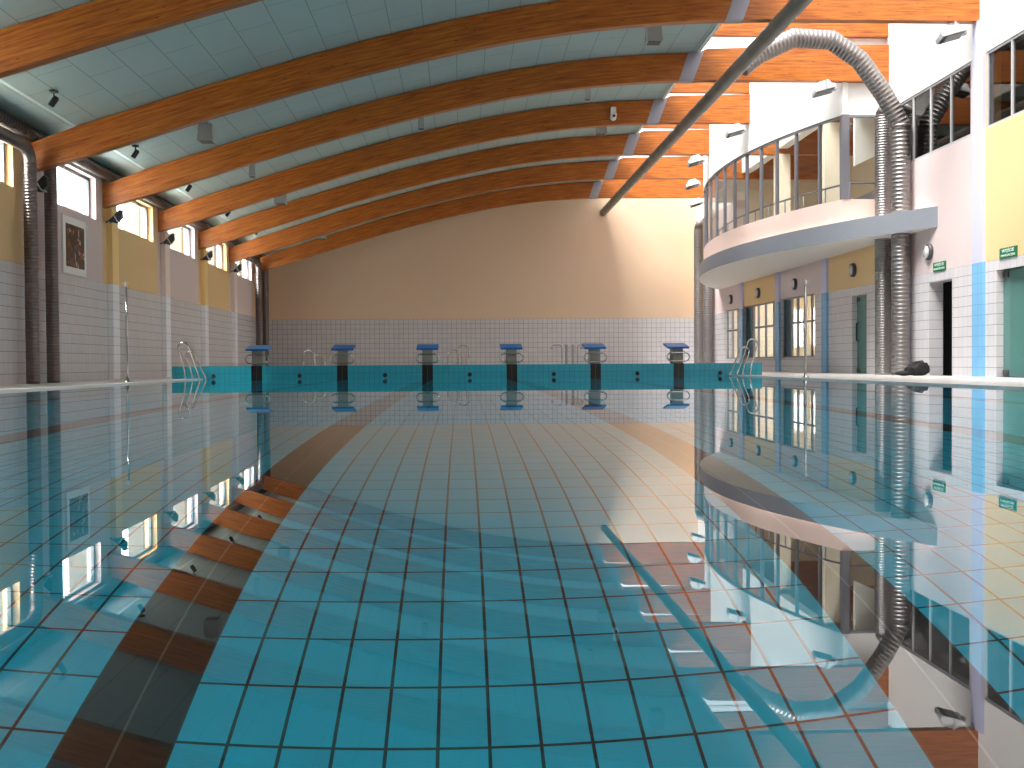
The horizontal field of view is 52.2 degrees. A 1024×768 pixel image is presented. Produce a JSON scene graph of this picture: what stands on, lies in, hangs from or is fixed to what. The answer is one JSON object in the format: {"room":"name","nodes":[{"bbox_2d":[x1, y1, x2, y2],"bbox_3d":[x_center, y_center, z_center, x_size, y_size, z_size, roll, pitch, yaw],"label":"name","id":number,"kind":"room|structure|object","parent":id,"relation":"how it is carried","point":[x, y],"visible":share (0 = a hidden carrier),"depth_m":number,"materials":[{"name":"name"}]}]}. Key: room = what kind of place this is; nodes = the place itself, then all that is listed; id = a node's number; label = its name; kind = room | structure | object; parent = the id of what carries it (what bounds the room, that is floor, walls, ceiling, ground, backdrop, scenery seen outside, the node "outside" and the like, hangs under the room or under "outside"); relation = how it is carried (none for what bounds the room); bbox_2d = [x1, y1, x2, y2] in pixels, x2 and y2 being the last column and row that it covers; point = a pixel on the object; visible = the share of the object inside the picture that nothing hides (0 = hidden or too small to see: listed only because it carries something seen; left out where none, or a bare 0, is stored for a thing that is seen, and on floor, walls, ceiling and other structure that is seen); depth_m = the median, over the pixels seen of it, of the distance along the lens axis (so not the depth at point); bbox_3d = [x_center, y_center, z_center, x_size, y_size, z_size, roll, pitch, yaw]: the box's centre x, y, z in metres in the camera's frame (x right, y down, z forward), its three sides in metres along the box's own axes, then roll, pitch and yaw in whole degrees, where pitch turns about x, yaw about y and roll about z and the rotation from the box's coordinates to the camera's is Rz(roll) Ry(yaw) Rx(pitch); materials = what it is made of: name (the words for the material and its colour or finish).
{"room":"indoor swimming pool","nodes":[
{"label":"indoor swimming pool","id":0,"kind":"room"},
{"bbox_2d":[0,140,255,384],"bbox_3d":[-9.101,-2.260,19.046,0.300,5.350,49.000,0,1,-3],"label":"wall","id":1,"kind":"structure","parent":0,"point":[83,302],"depth_m":23.56,"materials":[{"name":"tile"}]},
{"bbox_2d":[0,141,5,183],"bbox_3d":[-9.046,-3.956,17.308,0.070,0.910,2.850,0,1,-3],"label":"window","id":2,"kind":"structure","parent":1,"relation":"in","point":[2,144],"depth_m":18.67,"materials":[{"name":"grey glass"}]},
{"bbox_2d":[37,176,49,192],"bbox_3d":[-8.748,-3.690,19.285,0.400,0.336,0.259,0,1,-3],"label":"floodlight","id":3,"kind":"object","parent":1,"relation":"attached to","point":[43,182],"visible":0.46,"depth_m":19.21,"materials":[{"name":"black metal"}]},
{"bbox_2d":[57,165,89,216],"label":"window","id":4,"kind":"structure","parent":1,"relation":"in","point":[72,185],"depth_m":23.74,"materials":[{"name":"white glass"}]},
{"bbox_2d":[61,213,87,277],"bbox_3d":[-9.059,-2.846,21.640,0.040,1.200,1.360,0,1,-3],"label":"framed picture","id":5,"kind":"object","parent":1,"relation":"attached to","point":[73,230],"visible":1,"depth_m":21.56,"materials":[{"name":"paper"}]},
{"bbox_2d":[66,223,84,269],"bbox_3d":[-9.047,-2.841,21.651,0.006,0.870,1.020,0,1,-3],"label":"print","id":6,"kind":"object","parent":5,"relation":"attached to","point":[75,232],"depth_m":21.65},
{"bbox_2d":[106,208,119,379],"bbox_3d":[-9.123,-2.040,23.926,0.120,3.880,0.440,0,1,-3],"label":"pilaster","id":7,"kind":"object","parent":1,"relation":"attached to","point":[112,229],"visible":0.96,"depth_m":23.74,"materials":[{"name":"tile"}]},
{"bbox_2d":[106,210,123,223],"bbox_3d":[-8.952,-3.772,23.530,0.400,0.336,0.259,0,1,-3],"label":"floodlight","id":8,"kind":"object","parent":1,"relation":"attached to","point":[117,217],"visible":1,"depth_m":23.45,"materials":[{"name":"black metal"}]},
{"bbox_2d":[118,201,147,239],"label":"window","id":9,"kind":"structure","parent":1,"relation":"in","point":[132,213],"depth_m":27.99,"materials":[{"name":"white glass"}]},
{"bbox_2d":[0,109,265,257],"bbox_3d":[-8.761,-4.562,18.267,0.252,0.252,47.300,0,1,-3],"label":"ventilation duct","id":10,"kind":"object","parent":1,"relation":"attached to","point":[7,121],"visible":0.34,"depth_m":21.93,"materials":[{"name":"grey metal"}]},
{"bbox_2d":[160,232,170,376],"bbox_3d":[-9.326,-2.122,28.170,0.120,3.880,0.440,0,1,-3],"label":"pilaster","id":11,"kind":"object","parent":1,"relation":"attached to","point":[165,249],"visible":0.82,"depth_m":27.98,"materials":[{"name":"tile"}]},
{"bbox_2d":[160,233,174,244],"bbox_3d":[-9.155,-3.854,27.774,0.400,0.336,0.259,0,1,-3],"label":"floodlight","id":12,"kind":"object","parent":1,"relation":"attached to","point":[170,239],"visible":1,"depth_m":27.70,"materials":[{"name":"black metal"}]},
{"bbox_2d":[170,226,189,256],"bbox_3d":[-9.656,-4.202,30.041,0.070,0.910,2.850,0,1,-3],"label":"window","id":13,"kind":"structure","parent":1,"relation":"in","point":[183,227],"depth_m":31.39,"materials":[{"name":"grey"}]},
{"bbox_2d":[200,249,208,365],"bbox_3d":[-9.530,-2.204,32.414,0.120,3.880,0.440,0,1,-3],"label":"pilaster","id":14,"kind":"object","parent":1,"relation":"attached to","point":[203,264],"visible":0.82,"depth_m":32.22,"materials":[{"name":"tile"}]},
{"bbox_2d":[200,251,212,260],"bbox_3d":[-9.359,-3.936,32.019,0.400,0.336,0.259,0,1,-3],"label":"floodlight","id":15,"kind":"object","parent":1,"relation":"attached to","point":[209,255],"visible":1,"depth_m":31.93,"materials":[{"name":"black metal"}]},
{"bbox_2d":[210,244,222,269],"bbox_3d":[-9.860,-4.284,34.286,0.070,0.910,2.850,0,1,-3],"label":"window","id":16,"kind":"structure","parent":1,"relation":"in","point":[220,245],"depth_m":35.64,"materials":[{"name":"grey glass"}]},
{"bbox_2d":[231,263,237,365],"bbox_3d":[-9.734,-2.286,36.659,0.120,3.880,0.440,0,1,-3],"label":"pilaster","id":17,"kind":"object","parent":1,"relation":"attached to","point":[234,312],"visible":0.82,"depth_m":36.46,"materials":[{"name":"tile"}]},
{"bbox_2d":[0,0,717,255],"bbox_3d":[-2.252,-6.196,19.148,13.450,2.829,48.700,0,1,-3],"label":"ceiling","id":18,"kind":"structure","parent":0,"point":[119,77],"depth_m":19.61,"materials":[{"name":"white paint"}]},
{"bbox_2d":[48,90,58,107],"bbox_3d":[-7.537,-4.679,17.172,0.170,0.278,0.140,0,1,-3],"label":"ceiling spotlight","id":19,"kind":"object","parent":18,"relation":"attached to","point":[55,99],"visible":1,"depth_m":17.13,"materials":[{"name":"grey metal"}]},
{"bbox_2d":[131,145,138,158],"bbox_3d":[-7.743,-4.762,21.466,0.170,0.278,0.140,0,1,-3],"label":"ceiling spotlight","id":20,"kind":"object","parent":18,"relation":"attached to","point":[135,153],"visible":1,"depth_m":21.43,"materials":[{"name":"black metal"}]},
{"bbox_2d":[197,122,216,143],"bbox_3d":[-6.288,-5.186,21.527,0.325,0.422,0.325,0,1,-3],"label":"loudspeaker","id":21,"kind":"object","parent":18,"relation":"attached to","point":[206,134],"visible":0.94,"depth_m":21.39,"materials":[{"name":"grey plastic"}]},
{"bbox_2d":[249,164,255,177],"bbox_3d":[-6.390,-5.300,25.726,0.156,0.422,0.156,0,1,-3],"label":"loudspeaker","id":22,"kind":"object","parent":18,"relation":"attached to","point":[252,168],"visible":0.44,"depth_m":25.66,"materials":[{"name":"grey plastic"}]},
{"bbox_2d":[274,194,286,204],"bbox_3d":[-6.645,-5.366,30.018,0.325,0.422,0.325,0,1,-3],"label":"loudspeaker","id":23,"kind":"object","parent":18,"relation":"attached to","point":[281,200],"visible":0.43,"depth_m":29.87,"materials":[{"name":"grey plastic"}]},
{"bbox_2d":[418,117,423,129],"bbox_3d":[-2.252,-6.524,25.901,0.156,0.422,0.156,0,1,-3],"label":"loudspeaker","id":24,"kind":"object","parent":18,"relation":"attached to","point":[420,120],"visible":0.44,"depth_m":25.83,"materials":[{"name":"grey plastic"}]},
{"bbox_2d":[584,88,590,100],"bbox_3d":[1.888,-7.296,26.085,0.156,0.422,0.156,0,1,-3],"label":"loudspeaker","id":25,"kind":"object","parent":18,"relation":"attached to","point":[587,94],"visible":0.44,"depth_m":26.01,"materials":[{"name":"grey plastic"}]},
{"bbox_2d":[594,127,606,135],"bbox_3d":[2.581,-7.464,30.420,0.325,0.422,0.325,0,1,-3],"label":"loudspeaker","id":26,"kind":"object","parent":18,"relation":"attached to","point":[599,131],"visible":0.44,"depth_m":30.27,"materials":[{"name":"grey plastic"}]},
{"bbox_2d":[645,26,662,44],"bbox_3d":[2.948,-7.292,21.730,0.325,0.422,0.325,0,1,-3],"label":"loudspeaker","id":27,"kind":"object","parent":18,"relation":"attached to","point":[654,36],"visible":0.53,"depth_m":21.59,"materials":[{"name":"grey plastic"}]},
{"bbox_2d":[647,41,660,44],"bbox_3d":[2.949,-7.088,21.734,0.260,0.014,0.260,0,1,-3],"label":"grille","id":28,"kind":"object","parent":27,"relation":"attached to","point":[648,42],"depth_m":21.71,"materials":[{"name":"grey metal"}]},
{"bbox_2d":[599,23,721,181],"bbox_3d":[4.494,-7.980,19.437,0.080,0.920,48.700,0,1,-3],"label":"upstand","id":29,"kind":"structure","parent":18,"relation":"attached to","point":[718,25],"depth_m":23.73,"materials":[{"name":"white paint"}]},
{"bbox_2d":[172,363,761,379],"bbox_3d":[-0.990,0.498,25.296,13.980,1.932,1.000,0,1,-3],"label":"wall","id":30,"kind":"structure","parent":0,"point":[648,369],"depth_m":24.77,"materials":[{"name":"tile"}]},
{"bbox_2d":[245,345,271,365],"bbox_3d":[-6.016,-0.679,24.912,0.573,0.501,0.735,0,1,-3],"label":"starting block","id":31,"kind":"object","parent":30,"relation":"on","point":[258,355],"visible":1,"depth_m":24.60,"materials":[{"name":"blue"}]},
{"bbox_2d":[330,345,355,365],"bbox_3d":[-4.018,-0.694,25.007,0.573,0.501,0.735,0,1,-3],"label":"starting block","id":32,"kind":"object","parent":30,"relation":"on","point":[343,354],"visible":0.98,"depth_m":24.69,"materials":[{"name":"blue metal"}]},
{"bbox_2d":[415,344,439,364],"bbox_3d":[-2.021,-0.709,25.103,0.573,0.501,0.735,0,1,-3],"label":"starting block","id":33,"kind":"object","parent":30,"relation":"on","point":[427,354],"visible":1,"depth_m":24.78,"materials":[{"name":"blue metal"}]},
{"bbox_2d":[500,344,523,363],"bbox_3d":[-0.023,-0.724,25.198,0.573,0.501,0.735,0,1,-3],"label":"starting block","id":34,"kind":"object","parent":30,"relation":"on","point":[511,353],"visible":0.97,"depth_m":24.87,"materials":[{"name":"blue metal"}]},
{"bbox_2d":[582,343,606,363],"bbox_3d":[1.975,-0.738,25.294,0.573,0.501,0.735,0,1,-3],"label":"starting block","id":35,"kind":"object","parent":30,"relation":"on","point":[594,352],"visible":1,"depth_m":24.98,"materials":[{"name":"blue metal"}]},
{"bbox_2d":[663,343,689,362],"bbox_3d":[3.972,-0.753,25.390,0.573,0.501,0.735,0,1,-3],"label":"starting block","id":36,"kind":"object","parent":30,"relation":"on","point":[676,352],"visible":0.98,"depth_m":25.07,"materials":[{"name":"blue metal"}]},
{"bbox_2d":[268,180,696,365],"bbox_3d":[0.808,-4.585,43.859,22.500,8.900,0.300,0,1,-3],"label":"wall","id":37,"kind":"structure","parent":0,"point":[537,276],"depth_m":43.67,"materials":[{"name":"paint"}]},
{"bbox_2d":[0,371,1023,388],"bbox_3d":[0.036,0.141,19.380,18.550,0.420,48.700,0,1,-3],"label":"floor","id":38,"kind":"structure","parent":0,"point":[1007,381],"depth_m":18.96,"materials":[{"name":"tile"}]},
{"bbox_2d":[0,126,39,383],"bbox_3d":[-8.643,-2.171,17.858,0.239,4.374,2.320,0,1,-3],"label":"ventilation duct","id":39,"kind":"object","parent":38,"relation":"on","point":[27,151],"visible":1,"depth_m":18.80,"materials":[{"name":"silver metal"}]},
{"bbox_2d":[43,167,59,382],"bbox_3d":[-8.761,-2.243,19.894,0.239,4.440,0.239,0,1,-3],"label":"ventilation duct","id":40,"kind":"object","parent":38,"relation":"on","point":[50,197],"visible":0.91,"depth_m":19.81,"materials":[{"name":"silver metal"}]},
{"bbox_2d":[122,281,130,382],"bbox_3d":[-7.249,-0.978,19.660,0.140,1.900,0.140,0,1,-3],"label":"flag pole","id":41,"kind":"object","parent":38,"relation":"on","point":[125,283],"visible":0.88,"depth_m":19.65,"materials":[{"name":"silver metal"}]},
{"bbox_2d":[177,342,206,379],"bbox_3d":[-7.304,-0.266,23.877,0.517,1.381,0.634,0,1,-3],"label":"pool ladder","id":42,"kind":"object","parent":38,"relation":"on","point":[189,351],"visible":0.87,"depth_m":23.57,"materials":[{"name":"silver metal"}]},
{"bbox_2d":[245,256,262,344],"bbox_3d":[-9.663,-2.589,39.106,0.269,4.390,2.334,0,1,-3],"label":"ventilation duct","id":43,"kind":"object","parent":38,"relation":"on","point":[258,266],"visible":0.77,"depth_m":40.02,"materials":[{"name":"silver metal"}]},
{"bbox_2d":[262,270,269,365],"bbox_3d":[-9.775,-2.659,41.436,0.269,4.440,0.269,0,1,-3],"label":"ventilation duct","id":44,"kind":"object","parent":38,"relation":"on","point":[265,287],"visible":0.58,"depth_m":41.32,"materials":[{"name":"silver metal"}]},
{"bbox_2d":[303,350,325,365],"bbox_3d":[-5.530,-0.596,29.291,0.709,0.744,0.096,0,1,-3],"label":"pool handrail","id":45,"kind":"object","parent":38,"relation":"on","point":[314,359],"visible":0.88,"depth_m":29.25,"materials":[{"name":"silver metal"}]},
{"bbox_2d":[447,345,469,364],"bbox_3d":[-1.524,-0.675,29.481,0.709,0.843,0.096,0,1,-3],"label":"pool handrail","id":46,"kind":"object","parent":38,"relation":"on","point":[457,351],"visible":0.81,"depth_m":29.45,"materials":[{"name":"silver metal"}]},
{"bbox_2d":[0,375,1023,391],"bbox_3d":[-0.388,0.235,12.026,12.800,0.326,25.548,0,1,-3],"label":"coping","id":47,"kind":"object","parent":38,"relation":"on","point":[877,381],"visible":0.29,"depth_m":16.00,"materials":[{"name":"white"}]},
{"bbox_2d":[551,344,567,363],"bbox_3d":[1.343,-0.710,29.595,0.510,0.865,0.129,0,1,-3],"label":"pool handrail","id":48,"kind":"object","parent":38,"relation":"on","point":[566,345],"visible":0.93,"depth_m":29.57,"materials":[{"name":"grey metal"}]},
{"bbox_2d":[571,344,583,363],"bbox_3d":[1.878,-0.714,29.620,0.380,0.865,0.129,0,1,-3],"label":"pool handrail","id":49,"kind":"object","parent":38,"relation":"on","point":[572,345],"visible":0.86,"depth_m":29.59,"materials":[{"name":"grey metal"}]},
{"bbox_2d":[694,219,702,362],"bbox_3d":[7.677,-3.662,42.654,0.504,6.174,0.411,0,1,-3],"label":"ventilation duct","id":50,"kind":"object","parent":38,"relation":"on","point":[698,229],"visible":0.65,"depth_m":42.49,"materials":[{"name":"grey metal"}]},
{"bbox_2d":[703,209,714,362],"bbox_3d":[7.753,-3.706,41.055,0.504,6.324,0.411,0,1,-3],"label":"ventilation duct","id":51,"kind":"object","parent":38,"relation":"on","point":[708,354],"visible":0.52,"depth_m":40.91,"materials":[{"name":"grey metal"}]},
{"bbox_2d":[729,338,757,375],"bbox_3d":[5.442,-0.369,24.611,0.517,1.396,0.684,0,1,-3],"label":"pool ladder","id":52,"kind":"object","parent":38,"relation":"on","point":[755,340],"visible":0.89,"depth_m":24.28,"materials":[{"name":"silver metal"}]},
{"bbox_2d":[802,280,808,377],"bbox_3d":[5.696,-1.073,20.279,0.140,1.900,0.140,0,1,-3],"label":"flag pole","id":53,"kind":"object","parent":38,"relation":"on","point":[805,281],"visible":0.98,"depth_m":20.26,"materials":[{"name":"silver metal"}]},
{"bbox_2d":[742,28,911,374],"bbox_3d":[6.845,-3.977,22.940,3.900,7.587,0.469,0,1,-3],"label":"ventilation duct","id":54,"kind":"object","parent":38,"relation":"on","point":[840,46],"visible":0.88,"depth_m":22.83,"materials":[{"name":"silver metal"}]},
{"bbox_2d":[874,108,890,374],"bbox_3d":[8.570,-3.346,23.998,0.478,6.263,0.387,0,1,-3],"label":"ventilation duct","id":55,"kind":"object","parent":38,"relation":"on","point":[882,140],"visible":0.81,"depth_m":23.85,"materials":[{"name":"silver metal"}]},
{"bbox_2d":[895,360,929,375],"bbox_3d":[8.409,-0.337,21.979,0.754,0.326,0.406,0,1,-3],"label":"sports bag","id":56,"kind":"object","parent":38,"relation":"on","point":[916,368],"visible":1,"depth_m":21.83,"materials":[{"name":"black fabric"}]},
{"bbox_2d":[734,281,951,375],"bbox_3d":[10.249,-1.693,28.497,2.750,3.400,23.200,0,1,-3],"label":"wall","id":57,"kind":"structure","parent":0,"point":[769,306],"depth_m":39.11,"materials":[{"name":"beige"}]},
{"bbox_2d":[697,0,1023,377],"bbox_3d":[10.939,-4.181,19.970,3.950,8.900,49.000,0,1,-3],"label":"wall","id":58,"kind":"structure","parent":0,"point":[942,178],"depth_m":22.23,"materials":[{"name":"paint"}]},
{"bbox_2d":[0,0,263,78],"bbox_3d":[0.209,-6.042,14.813,17.950,4.400,0.244,0,1,-3],"label":"roof beam","id":59,"kind":"structure","parent":58,"relation":"attached to","point":[96,24],"depth_m":14.45,"materials":[{"name":"brown wood"}]},
{"bbox_2d":[254,179,703,273],"bbox_3d":[-1.041,-6.545,40.879,17.950,4.400,0.244,0,1,-3],"label":"roof beam","id":60,"kind":"structure","parent":58,"relation":"attached to","point":[644,188],"depth_m":40.77,"materials":[{"name":"brown wood"}]},
{"bbox_2d":[690,198,703,207],"bbox_3d":[7.300,-7.160,41.267,0.562,0.380,0.363,0,1,-3],"label":"floodlight","id":61,"kind":"object","parent":60,"relation":"attached to","point":[695,202],"visible":0.98,"depth_m":41.14,"materials":[{"name":"grey metal"}]},
{"bbox_2d":[102,23,888,208],"bbox_3d":[-0.227,-6.217,23.901,17.950,4.400,0.244,0,1,-3],"label":"roof beam","id":62,"kind":"structure","parent":58,"relation":"attached to","point":[796,65],"depth_m":23.80,"materials":[{"name":"brown wood"}]},
{"bbox_2d":[811,79,836,97],"bbox_3d":[7.221,-6.824,24.147,0.562,0.380,0.363,0,1,-3],"label":"floodlight","id":63,"kind":"object","parent":62,"relation":"attached to","point":[825,87],"visible":1,"depth_m":24.03,"materials":[{"name":"grey metal"}]},
{"bbox_2d":[31,0,979,171],"bbox_3d":[-0.023,-6.135,19.657,17.950,4.400,0.244,0,1,-3],"label":"roof beam","id":64,"kind":"structure","parent":58,"relation":"attached to","point":[562,17],"depth_m":19.50,"materials":[{"name":"brown wood"}]},
{"bbox_2d":[935,21,967,44],"bbox_3d":[8.466,-6.753,20.102,0.562,0.380,0.363,0,1,-3],"label":"floodlight","id":65,"kind":"object","parent":64,"relation":"attached to","point":[955,30],"visible":1,"depth_m":19.99,"materials":[{"name":"grey metal"}]},
{"bbox_2d":[158,82,852,231],"bbox_3d":[1.392,-6.313,28.233,21.600,4.400,0.244,0,1,-3],"label":"roof beam","id":66,"kind":"structure","parent":58,"relation":"attached to","point":[733,108],"depth_m":28.01,"materials":[{"name":"brown wood"}]},
{"bbox_2d":[610,107,616,120],"bbox_3d":[2.725,-7.260,28.066,0.170,0.355,0.258,0,1,-3],"label":"security camera","id":67,"kind":"object","parent":66,"relation":"attached to","point":[613,113],"visible":1,"depth_m":28.02,"materials":[{"name":"white paint"}]},
{"bbox_2d":[600,0,812,215],"bbox_3d":[4.979,-6.715,19.530,0.308,0.308,48.590,0,1,-3],"label":"ventilation duct","id":68,"kind":"object","parent":66,"relation":"hanging from","point":[792,9],"visible":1,"depth_m":23.49,"materials":[{"name":"silver metal"}]},
{"bbox_2d":[725,123,745,137],"bbox_3d":[6.093,-6.901,28.447,0.562,0.380,0.363,0,1,-3],"label":"floodlight","id":69,"kind":"object","parent":66,"relation":"attached to","point":[736,129],"visible":1,"depth_m":28.32,"materials":[{"name":"grey metal"}]},
{"bbox_2d":[229,155,817,262],"bbox_3d":[0.985,-6.476,36.721,21.600,4.400,0.244,0,1,-3],"label":"roof beam","id":70,"kind":"structure","parent":58,"relation":"attached to","point":[674,167],"depth_m":36.55,"materials":[{"name":"brown wood"}]},
{"bbox_2d":[685,178,700,189],"bbox_3d":[6.405,-7.070,36.970,0.562,0.380,0.363,0,1,-3],"label":"floodlight","id":71,"kind":"object","parent":70,"relation":"attached to","point":[692,183],"visible":1,"depth_m":36.85,"materials":[{"name":"grey metal"}]},
{"bbox_2d":[198,124,852,249],"bbox_3d":[1.189,-6.394,32.477,21.600,4.400,0.244,0,1,-3],"label":"roof beam","id":72,"kind":"structure","parent":58,"relation":"attached to","point":[693,142],"depth_m":32.27,"materials":[{"name":"brown wood"}]},
{"bbox_2d":[687,154,704,166],"bbox_3d":[5.760,-6.982,32.685,0.562,0.380,0.363,0,1,-3],"label":"floodlight","id":73,"kind":"object","parent":72,"relation":"attached to","point":[695,160],"visible":1,"depth_m":32.56,"materials":[{"name":"grey metal"}]},
{"bbox_2d":[727,308,738,358],"bbox_3d":[8.206,-1.840,38.424,0.060,1.830,2.130,0,1,-3],"label":"window","id":74,"kind":"structure","parent":58,"relation":"in","point":[737,309],"depth_m":38.68,"materials":[{"name":"grey"}]},
{"bbox_2d":[739,283,743,362],"bbox_3d":[8.132,-2.022,37.015,0.060,3.110,0.400,0,1,-3],"label":"pilaster","id":75,"kind":"object","parent":58,"relation":"attached to","point":[741,285],"visible":0.82,"depth_m":36.91,"materials":[{"name":"blue tile"}]},
{"bbox_2d":[746,301,774,358],"bbox_3d":[8.371,-1.774,34.983,0.060,1.830,3.820,0,1,-3],"label":"window","id":76,"kind":"structure","parent":58,"relation":"in","point":[750,310],"depth_m":35.87,"materials":[{"name":"grey"}]},
{"bbox_2d":[775,272,780,371],"bbox_3d":[8.336,-1.940,32.771,0.060,3.110,0.400,0,1,-3],"label":"pilaster","id":77,"kind":"object","parent":58,"relation":"attached to","point":[778,274],"visible":1,"depth_m":32.64,"materials":[{"name":"blue tile"}]},
{"bbox_2d":[774,154,789,215],"bbox_3d":[8.486,-5.556,32.843,0.400,3.255,0.440,0,1,-3],"label":"pillar","id":78,"kind":"structure","parent":58,"relation":"on","point":[784,159],"depth_m":32.61,"materials":[{"name":"beige paint"}]},
{"bbox_2d":[791,278,796,289],"bbox_3d":[8.381,-2.973,31.086,0.115,0.350,0.350,0,1,-3],"label":"wall lamp","id":79,"kind":"object","parent":58,"relation":"attached to","point":[794,280],"visible":1,"depth_m":30.99,"materials":[{"name":"grey"}]},
{"bbox_2d":[783,293,814,357],"bbox_3d":[8.563,-1.696,30.989,0.060,1.830,3.140,0,1,-3],"label":"window","id":80,"kind":"structure","parent":58,"relation":"in","point":[788,304],"depth_m":31.72,"materials":[{"name":"grey"}]},
{"bbox_2d":[699,38,937,289],"bbox_3d":[7.220,-6.059,30.971,2.400,5.210,18.590,0,1,-3],"label":"balcony","id":81,"kind":"object","parent":58,"relation":"attached to","point":[771,245],"visible":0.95,"depth_m":26.54,"materials":[{"name":"grey paint"}]},
{"bbox_2d":[821,258,827,372],"bbox_3d":[8.539,-1.858,28.526,0.060,3.110,0.400,0,1,-3],"label":"pilaster","id":82,"kind":"object","parent":58,"relation":"attached to","point":[824,262],"visible":1,"depth_m":28.46,"materials":[{"name":"blue tile"}]},
{"bbox_2d":[822,122,839,203],"bbox_3d":[8.690,-5.474,28.599,0.400,3.255,0.440,0,1,-3],"label":"pillar","id":83,"kind":"structure","parent":58,"relation":"on","point":[830,131],"depth_m":28.37,"materials":[{"name":"beige paint"}]},
{"bbox_2d":[849,263,856,276],"bbox_3d":[8.603,-2.883,26.462,0.115,0.350,0.350,0,1,-3],"label":"wall lamp","id":84,"kind":"object","parent":58,"relation":"attached to","point":[852,267],"visible":1,"depth_m":26.36,"materials":[{"name":"grey"}]},
{"bbox_2d":[856,295,866,372],"bbox_3d":[8.794,-1.238,26.152,0.108,1.940,0.940,0,1,-3],"label":"door","id":85,"kind":"structure","parent":58,"relation":"in","point":[861,325],"depth_m":26.32,"materials":[{"name":"green glass"}]},
{"bbox_2d":[855,191,874,198],"bbox_3d":[10.986,-5.679,31.309,0.250,0.250,13.100,0,1,-3],"label":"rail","id":86,"kind":"object","parent":58,"relation":"attached to","point":[870,195],"visible":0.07,"depth_m":31.77,"materials":[{"name":"grey"}]},
{"bbox_2d":[923,244,933,259],"bbox_3d":[8.809,-2.800,22.168,0.115,0.350,0.350,0,1,-3],"label":"wall lamp","id":87,"kind":"object","parent":58,"relation":"attached to","point":[928,251],"visible":1,"depth_m":22.08,"materials":[{"name":"grey"}]},
{"bbox_2d":[923,246,928,257],"bbox_3d":[8.780,-2.800,22.166,0.052,0.260,0.260,0,1,-3],"label":"diffuser","id":88,"kind":"object","parent":87,"relation":"attached to","point":[926,248],"depth_m":22.13,"materials":[{"name":"grey"}]},
{"bbox_2d":[900,62,970,161],"bbox_3d":[8.902,-5.594,22.048,0.060,1.450,3.400,0,1,-3],"label":"window","id":89,"kind":"structure","parent":58,"relation":"in","point":[951,76],"depth_m":22.11,"materials":[{"name":"grey metal"}]},
{"bbox_2d":[933,261,945,271],"bbox_3d":[8.880,-2.442,21.707,0.022,0.190,0.560,0,1,-3],"label":"exit sign","id":90,"kind":"object","parent":58,"relation":"attached to","point":[938,266],"visible":1,"depth_m":21.68,"materials":[{"name":"green plastic"}]},
{"bbox_2d":[972,17,985,376],"bbox_3d":[8.935,-3.534,20.002,0.060,6.790,0.400,0,1,-3],"label":"pilaster","id":91,"kind":"object","parent":58,"relation":"attached to","point":[979,27],"visible":1,"depth_m":19.95,"materials":[{"name":"white paint"}]},
{"bbox_2d":[987,30,1023,127],"bbox_3d":[9.099,-5.515,17.939,0.060,1.450,3.670,0,1,-3],"label":"window","id":92,"kind":"structure","parent":58,"relation":"in","point":[1012,40],"depth_m":18.89,"materials":[{"name":"grey"}]},
{"bbox_2d":[999,245,1017,258],"bbox_3d":[9.011,-2.389,18.971,0.022,0.190,0.600,0,1,-3],"label":"exit sign","id":93,"kind":"object","parent":58,"relation":"attached to","point":[1012,251],"visible":1,"depth_m":18.95,"materials":[{"name":"green plastic"}]},
{"bbox_2d":[1003,268,1023,376],"bbox_3d":[9.168,-1.109,18.943,0.050,1.960,0.980,0,1,-3],"label":"door","id":94,"kind":"structure","parent":58,"relation":"in","point":[1013,329],"depth_m":19.07,"materials":[{"name":"green glass"}]},
{"bbox_2d":[853,118,874,165],"bbox_3d":[10.148,-6.356,27.060,2.620,1.420,0.120,0,1,-3],"label":"wall partition","id":95,"kind":"structure","parent":0,"point":[863,128],"depth_m":26.95,"materials":[{"name":"white paint"}]},
{"bbox_2d":[911,39,1023,159],"bbox_3d":[11.505,-5.390,10.036,3.550,2.500,29.150,0,1,-3],"label":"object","id":96,"kind":"structure","parent":0,"point":[962,84],"depth_m":24.28,"materials":[{"name":"brown"}]},
{"bbox_3d":[11.069,-8.429,19.744,4.250,0.200,48.700,0,1,-3],"label":"roof","id":97,"kind":"structure","parent":0,"visible":0},
{"bbox_2d":[618,37,755,159],"bbox_3d":[6.699,-8.426,19.520,4.500,0.080,48.730,0,1,-3],"label":"window","id":98,"kind":"structure","parent":97,"relation":"attached to","point":[714,42],"depth_m":26.36,"materials":[{"name":"glass"}]},
{"bbox_3d":[-0.382,1.818,12.158,12.800,0.200,25.750,0,1,-3],"label":"floor","id":99,"kind":"structure","parent":0,"visible":0},
{"bbox_2d":[0,376,1023,767],"bbox_3d":[-0.387,0.917,12.115,12.508,1.642,25.408,0,1,-3],"label":"water","id":100,"kind":"object","parent":99,"relation":"on","point":[649,571],"visible":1,"depth_m":1.62,"materials":[{"name":"liquid"}]},
{"label":"outside","id":101,"kind":"structure","parent":0,"visible":0},
{"bbox_3d":[-24.543,0.435,28.220,29.690,0.200,88.700,0,1,-3],"label":"ground","id":102,"kind":"structure","parent":101,"visible":0},
{"bbox_2d":[168,227,184,253],"bbox_3d":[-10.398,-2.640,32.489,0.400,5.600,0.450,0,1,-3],"label":"window","id":103,"kind":"structure","parent":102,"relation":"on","point":[178,244],"depth_m":32.24,"materials":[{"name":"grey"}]},
{"bbox_2d":[206,245,216,266],"bbox_3d":[-10.601,-2.722,36.734,0.400,5.600,0.450,0,1,-3],"label":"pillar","id":104,"kind":"structure","parent":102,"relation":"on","point":[213,261],"depth_m":36.48,"materials":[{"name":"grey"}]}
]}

